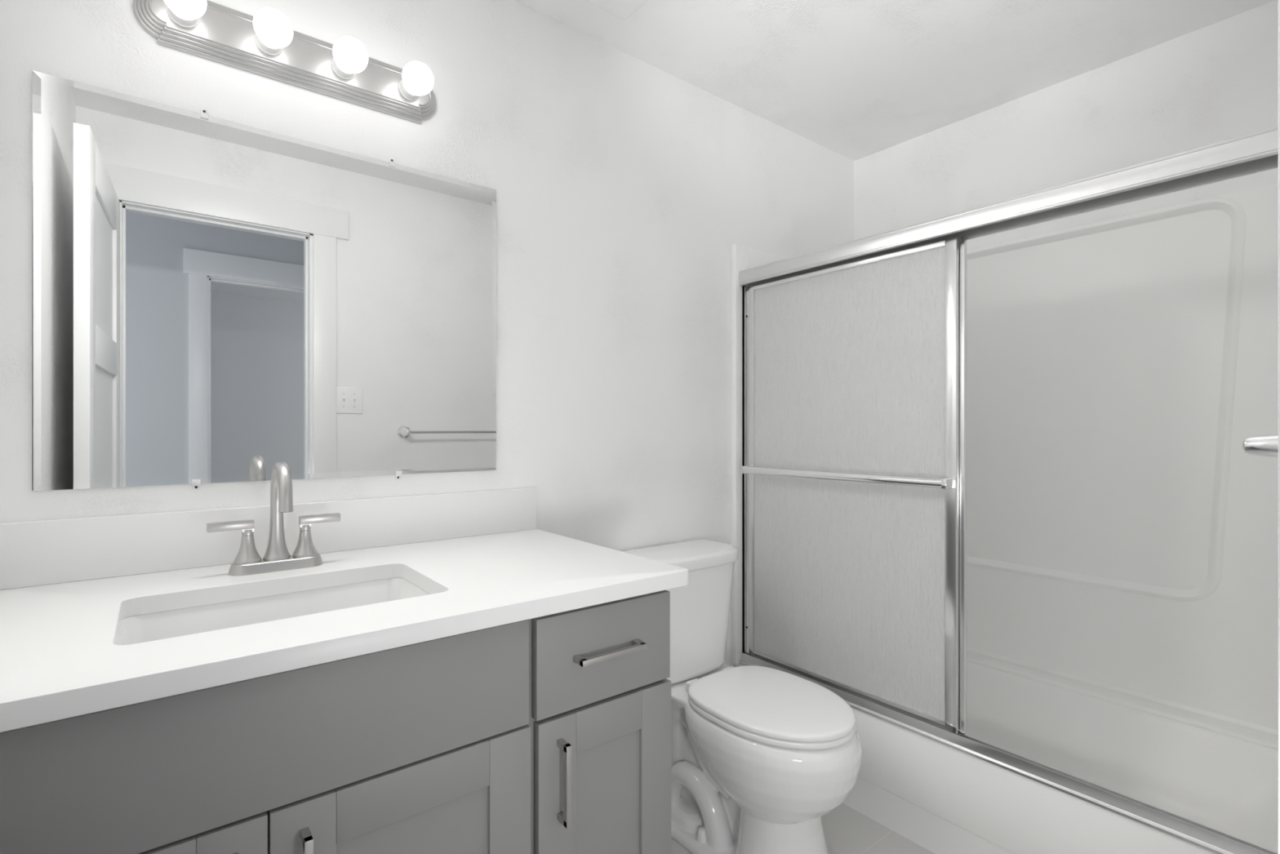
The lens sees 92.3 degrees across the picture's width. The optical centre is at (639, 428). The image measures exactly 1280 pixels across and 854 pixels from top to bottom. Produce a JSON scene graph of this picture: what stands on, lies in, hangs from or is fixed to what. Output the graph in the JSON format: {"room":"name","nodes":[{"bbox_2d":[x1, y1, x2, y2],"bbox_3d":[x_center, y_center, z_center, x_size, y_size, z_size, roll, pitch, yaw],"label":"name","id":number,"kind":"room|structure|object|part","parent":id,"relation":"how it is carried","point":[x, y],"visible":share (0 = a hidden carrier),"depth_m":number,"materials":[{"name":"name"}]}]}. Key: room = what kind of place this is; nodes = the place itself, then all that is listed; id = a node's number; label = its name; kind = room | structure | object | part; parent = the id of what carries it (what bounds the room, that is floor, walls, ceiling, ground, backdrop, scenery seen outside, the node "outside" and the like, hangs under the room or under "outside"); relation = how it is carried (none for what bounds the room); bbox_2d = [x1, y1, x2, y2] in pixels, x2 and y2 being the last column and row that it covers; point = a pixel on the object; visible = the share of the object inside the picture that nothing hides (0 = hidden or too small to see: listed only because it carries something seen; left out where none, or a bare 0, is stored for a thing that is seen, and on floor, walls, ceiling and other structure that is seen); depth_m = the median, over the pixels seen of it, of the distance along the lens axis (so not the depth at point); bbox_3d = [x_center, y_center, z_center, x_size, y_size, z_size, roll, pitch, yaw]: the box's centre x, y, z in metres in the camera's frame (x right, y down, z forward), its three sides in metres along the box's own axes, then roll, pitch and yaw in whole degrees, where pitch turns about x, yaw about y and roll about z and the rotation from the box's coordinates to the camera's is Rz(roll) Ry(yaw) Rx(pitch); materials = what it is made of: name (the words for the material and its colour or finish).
{"room":"bathroom","nodes":[
{"label":"bathroom","id":0,"kind":"room"},
{"bbox_2d":[0,0,853,666],"bbox_3d":[-0.129,-0.023,1.962,2.893,2.499,0.102,0,0,-38],"label":"wall","id":1,"kind":"structure","parent":0,"point":[625,187],"depth_m":1.79,"materials":[{"name":"white paint"}]},
{"bbox_2d":[31,70,496,490],"bbox_3d":[-0.751,-0.269,1.402,0.908,0.766,0.006,0,0,-38],"label":"mirror","id":2,"kind":"object","parent":1,"relation":"attached to","point":[215,300],"visible":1,"depth_m":1.32,"materials":[{"name":"silver glass"}]},
{"bbox_2d":[191,479,200,489],"bbox_3d":[-0.917,0.116,1.270,0.014,0.022,0.008,0,0,-38],"label":"mirror clip","id":3,"kind":"object","parent":2,"relation":"attached to","point":[195,482],"visible":1,"depth_m":1.27,"materials":[{"name":"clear plastic"}]},
{"bbox_2d":[200,108,208,119],"bbox_3d":[-0.906,-0.653,1.279,0.014,0.022,0.008,0,0,-38],"label":"mirror clip","id":4,"kind":"object","parent":2,"relation":"attached to","point":[203,113],"visible":1,"depth_m":1.28,"materials":[{"name":"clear plastic"}]},
{"bbox_2d":[388,157,395,167],"bbox_3d":[-0.610,-0.653,1.512,0.014,0.022,0.008,0,0,-38],"label":"mirror clip","id":5,"kind":"object","parent":2,"relation":"attached to","point":[392,163],"visible":1,"depth_m":1.51,"materials":[{"name":"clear plastic"}]},
{"bbox_2d":[395,471,401,479],"bbox_3d":[-0.598,0.116,1.522,0.014,0.022,0.008,0,0,-38],"label":"mirror clip","id":6,"kind":"object","parent":2,"relation":"attached to","point":[398,473],"visible":1,"depth_m":1.52,"materials":[{"name":"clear plastic"}]},
{"bbox_2d":[0,487,536,590],"bbox_3d":[-0.723,0.227,1.416,1.079,0.116,0.020,0,0,-38],"label":"backsplash","id":7,"kind":"structure","parent":1,"relation":"attached to","point":[55,551],"depth_m":1.27,"materials":[{"name":"white stone"}]},
{"bbox_2d":[132,0,436,124],"bbox_3d":[-0.723,-0.832,1.348,0.603,0.121,0.127,0,0,-38],"label":"vanity light","id":8,"kind":"object","parent":1,"relation":"attached to","point":[265,43],"visible":1,"depth_m":1.34,"materials":[{"name":"grey metal"}]},
{"bbox_2d":[166,6,199,28],"bbox_3d":[-0.912,-0.833,1.228,0.052,0.052,0.027,0,0,-38],"label":"socket","id":9,"kind":"object","parent":8,"relation":"attached to","point":[173,20],"depth_m":1.23,"materials":[{"name":"white"}]},
{"bbox_3d":[-0.882,-0.833,1.190,0.072,0.072,0.077,0,0,-38],"label":"bulb","id":10,"kind":"part","parent":8,"relation":"part of","materials":[{"name":"white glass"}]},
{"bbox_2d":[254,34,282,55],"bbox_3d":[-0.794,-0.833,1.320,0.052,0.052,0.027,0,0,-38],"label":"socket","id":11,"kind":"object","parent":8,"relation":"attached to","point":[261,48],"depth_m":1.32,"materials":[{"name":"white"}]},
{"bbox_3d":[-0.765,-0.833,1.282,0.072,0.072,0.077,0,0,-38],"label":"bulb","id":12,"kind":"part","parent":8,"relation":"part of","materials":[{"name":"white glass"}]},
{"bbox_2d":[331,57,355,79],"bbox_3d":[-0.677,-0.833,1.412,0.052,0.052,0.027,0,0,-38],"label":"socket","id":13,"kind":"object","parent":8,"relation":"attached to","point":[337,73],"depth_m":1.41,"materials":[{"name":"white"}]},
{"bbox_3d":[-0.647,-0.833,1.375,0.072,0.072,0.077,0,0,-38],"label":"bulb","id":14,"kind":"part","parent":8,"relation":"part of","materials":[{"name":"white glass"}]},
{"bbox_2d":[398,80,419,101],"bbox_3d":[-0.560,-0.833,1.505,0.052,0.052,0.027,0,0,-38],"label":"socket","id":15,"kind":"object","parent":8,"relation":"attached to","point":[404,95],"depth_m":1.50,"materials":[{"name":"white"}]},
{"bbox_3d":[-0.530,-0.833,1.467,0.072,0.072,0.077,0,0,-38],"label":"bulb","id":16,"kind":"part","parent":8,"relation":"part of","materials":[{"name":"white glass"}]},
{"bbox_2d":[738,126,1278,853],"bbox_3d":[0.841,0.139,1.694,0.066,1.432,1.485,0,0,-38],"label":"shower door frame","id":17,"kind":"object","parent":1,"relation":"attached to","point":[1257,152],"visible":0.92,"depth_m":1.49,"materials":[{"name":"silver metal"}]},
{"bbox_2d":[740,235,958,734],"bbox_3d":[0.611,0.155,1.942,0.066,1.349,0.742,0,0,-38],"label":"shower door","id":18,"kind":"structure","parent":17,"relation":"in","point":[852,468],"depth_m":1.89,"materials":[{"name":"white glass"}]},
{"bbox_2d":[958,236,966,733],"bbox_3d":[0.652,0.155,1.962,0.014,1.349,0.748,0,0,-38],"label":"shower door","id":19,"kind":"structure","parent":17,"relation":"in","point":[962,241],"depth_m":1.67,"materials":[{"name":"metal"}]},
{"bbox_2d":[671,803,934,853],"bbox_3d":[0.383,1.201,1.313,2.893,0.051,1.754,0,0,-38],"label":"floor","id":20,"kind":"structure","parent":0,"point":[846,830],"depth_m":1.76,"materials":[{"name":"tile"}]},
{"bbox_2d":[0,590,671,853],"bbox_3d":[-0.534,0.747,1.154,1.051,0.859,0.665,0,0,-38],"label":"vanity cabinet","id":21,"kind":"object","parent":20,"relation":"on","point":[549,734],"visible":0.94,"depth_m":0.91,"materials":[{"name":"grey paint"}]},
{"bbox_3d":[-0.630,0.786,0.709,0.344,0.556,0.019,0,0,-38],"label":"door","id":22,"kind":"part","parent":21,"relation":"part of","materials":[{"name":"grey paint"}]},
{"bbox_3d":[-0.445,0.612,0.822,0.011,0.138,0.033,0,0,-38],"label":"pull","id":23,"kind":"part","parent":21,"relation":"part of","materials":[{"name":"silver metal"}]},
{"bbox_2d":[0,487,688,732],"bbox_3d":[-0.525,0.246,1.166,1.080,0.153,0.657,0,0,-38],"label":"countertop","id":24,"kind":"structure","parent":21,"relation":"on","point":[68,586],"depth_m":1.11,"materials":[{"name":"white stone"}]},
{"bbox_2d":[116,577,429,644],"bbox_3d":[-0.598,0.385,1.056,0.506,0.136,0.342,0,0,-38],"label":"sink","id":25,"kind":"object","parent":24,"relation":"in","point":[138,628],"visible":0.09,"depth_m":1.15,"materials":[{"name":"white ceramic"}]},
{"bbox_2d":[206,461,340,576],"bbox_3d":[-0.737,0.175,1.252,0.179,0.220,0.180,0,0,7],"label":"faucet","id":26,"kind":"object","parent":24,"relation":"on","point":[277,557],"visible":1,"depth_m":1.23,"materials":[{"name":"silver metal"}]},
{"bbox_3d":[-0.801,0.194,1.204,0.077,0.023,0.018,0,0,-38],"label":"lever","id":27,"kind":"part","parent":26,"relation":"part of","materials":[{"name":"silver metal"}]},
{"bbox_3d":[-0.779,0.233,1.221,0.047,0.065,0.047,0,0,-38],"label":"handle","id":28,"kind":"part","parent":26,"relation":"part of","materials":[{"name":"silver metal"}]},
{"bbox_3d":[-0.738,0.275,1.251,0.168,0.020,0.061,0,0,-38],"label":"plate","id":29,"kind":"part","parent":26,"relation":"part of","materials":[{"name":"silver metal"}]},
{"bbox_3d":[-0.709,0.166,1.214,0.048,0.201,0.148,0,0,-38],"label":"spout","id":30,"kind":"part","parent":26,"relation":"part of","materials":[{"name":"silver metal"}]},
{"bbox_3d":[-0.699,0.233,1.284,0.047,0.065,0.047,0,0,-38],"label":"handle","id":31,"kind":"part","parent":26,"relation":"part of","materials":[{"name":"silver metal"}]},
{"bbox_3d":[-0.677,0.194,1.302,0.077,0.023,0.018,0,0,-38],"label":"lever","id":32,"kind":"part","parent":26,"relation":"part of","materials":[{"name":"silver metal"}]},
{"bbox_3d":[-0.342,0.786,0.936,0.384,0.556,0.019,0,0,-38],"label":"door","id":33,"kind":"part","parent":21,"relation":"part of","materials":[{"name":"grey paint"}]},
{"bbox_3d":[-0.131,0.616,1.069,0.011,0.140,0.033,0,0,-38],"label":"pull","id":34,"kind":"part","parent":21,"relation":"part of","materials":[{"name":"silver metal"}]},
{"bbox_3d":[-0.064,0.416,1.155,0.303,0.174,0.019,0,0,-38],"label":"drawer","id":35,"kind":"part","parent":21,"relation":"part of","materials":[{"name":"grey paint"}]},
{"bbox_3d":[-0.061,0.787,1.157,0.302,0.554,0.019,0,0,-38],"label":"door","id":36,"kind":"part","parent":21,"relation":"part of","materials":[{"name":"grey paint"}]},
{"bbox_3d":[-0.053,0.412,1.130,0.143,0.011,0.033,0,0,-38],"label":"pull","id":37,"kind":"part","parent":21,"relation":"part of","materials":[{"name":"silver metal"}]},
{"bbox_2d":[622,538,862,853],"bbox_3d":[0.275,0.779,1.744,0.427,0.793,0.716,0,0,-38],"label":"toilet","id":38,"kind":"object","parent":20,"relation":"on","point":[759,754],"visible":0.89,"depth_m":1.64,"materials":[{"name":"white ceramic"}]},
{"bbox_3d":[0.123,0.404,1.936,0.427,0.041,0.226,0,0,-38],"label":"tank lid","id":39,"kind":"part","parent":38,"relation":"part of","materials":[{"name":"white ceramic"}]},
{"bbox_3d":[0.123,0.591,1.937,0.412,0.338,0.204,0,0,-38],"label":"tank","id":40,"kind":"part","parent":38,"relation":"part of","materials":[{"name":"white ceramic"}]},
{"bbox_3d":[0.294,0.881,1.740,0.383,0.235,0.688,0,0,-38],"label":"bowl","id":41,"kind":"part","parent":38,"relation":"part of","materials":[{"name":"white ceramic"}]},
{"bbox_3d":[0.364,0.754,1.651,0.356,0.018,0.429,0,0,-38],"label":"seat","id":42,"kind":"part","parent":38,"relation":"part of","materials":[{"name":"white plastic"}]},
{"bbox_3d":[0.359,0.733,1.658,0.356,0.020,0.447,0,0,-38],"label":"lid","id":43,"kind":"part","parent":38,"relation":"part of","materials":[{"name":"white plastic"}]},
{"bbox_2d":[731,182,1278,853],"bbox_3d":[1.118,0.250,1.908,0.794,1.853,1.524,0,0,-38],"label":"bathtub","id":44,"kind":"object","parent":20,"relation":"on","point":[1122,531],"visible":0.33,"depth_m":1.91,"materials":[{"name":"white plastic"}]},
{"bbox_2d":[513,0,1274,160],"bbox_3d":[0.383,-1.234,1.313,2.893,0.076,1.754,0,0,-38],"label":"ceiling","id":45,"kind":"structure","parent":0,"point":[855,79],"depth_m":1.92,"materials":[{"name":"white paint"}]},
{"bbox_2d":[585,0,648,19],"bbox_3d":[-0.064,-1.176,1.573,0.273,0.041,0.274,0,0,-38],"label":"exhaust fan","id":46,"kind":"object","parent":45,"relation":"attached to","point":[622,9],"visible":1,"depth_m":1.68,"materials":[{"name":"white plastic"}]},
{"bbox_2d":[853,0,1278,250],"bbox_3d":[1.472,-0.023,2.186,0.102,2.499,1.528,0,0,-38],"label":"wall","id":47,"kind":"structure","parent":0,"point":[1218,82],"depth_m":2.05,"materials":[{"name":"white paint"}]},
{"bbox_3d":[0.887,0.015,0.674,2.893,2.423,0.125,0,0,-38],"label":"wall","id":48,"kind":"structure","parent":0,"visible":0},
{"bbox_2d":[1242,433,1278,457],"bbox_3d":[0.941,0.019,0.847,0.673,0.064,0.081,0,0,-38],"label":"towel bar","id":49,"kind":"object","parent":48,"relation":"attached to","point":[1267,445],"visible":1,"depth_m":0.67,"materials":[{"name":"silver metal"}]},
{"bbox_2d":[1278,0,1279,853],"bbox_3d":[0.194,0.087,0.138,0.933,2.178,0.142,0,0,-38],"label":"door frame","id":50,"kind":"structure","parent":48,"relation":"attached to","point":[1278,0],"depth_m":0.39,"materials":[{"name":"white paint"}]}
]}

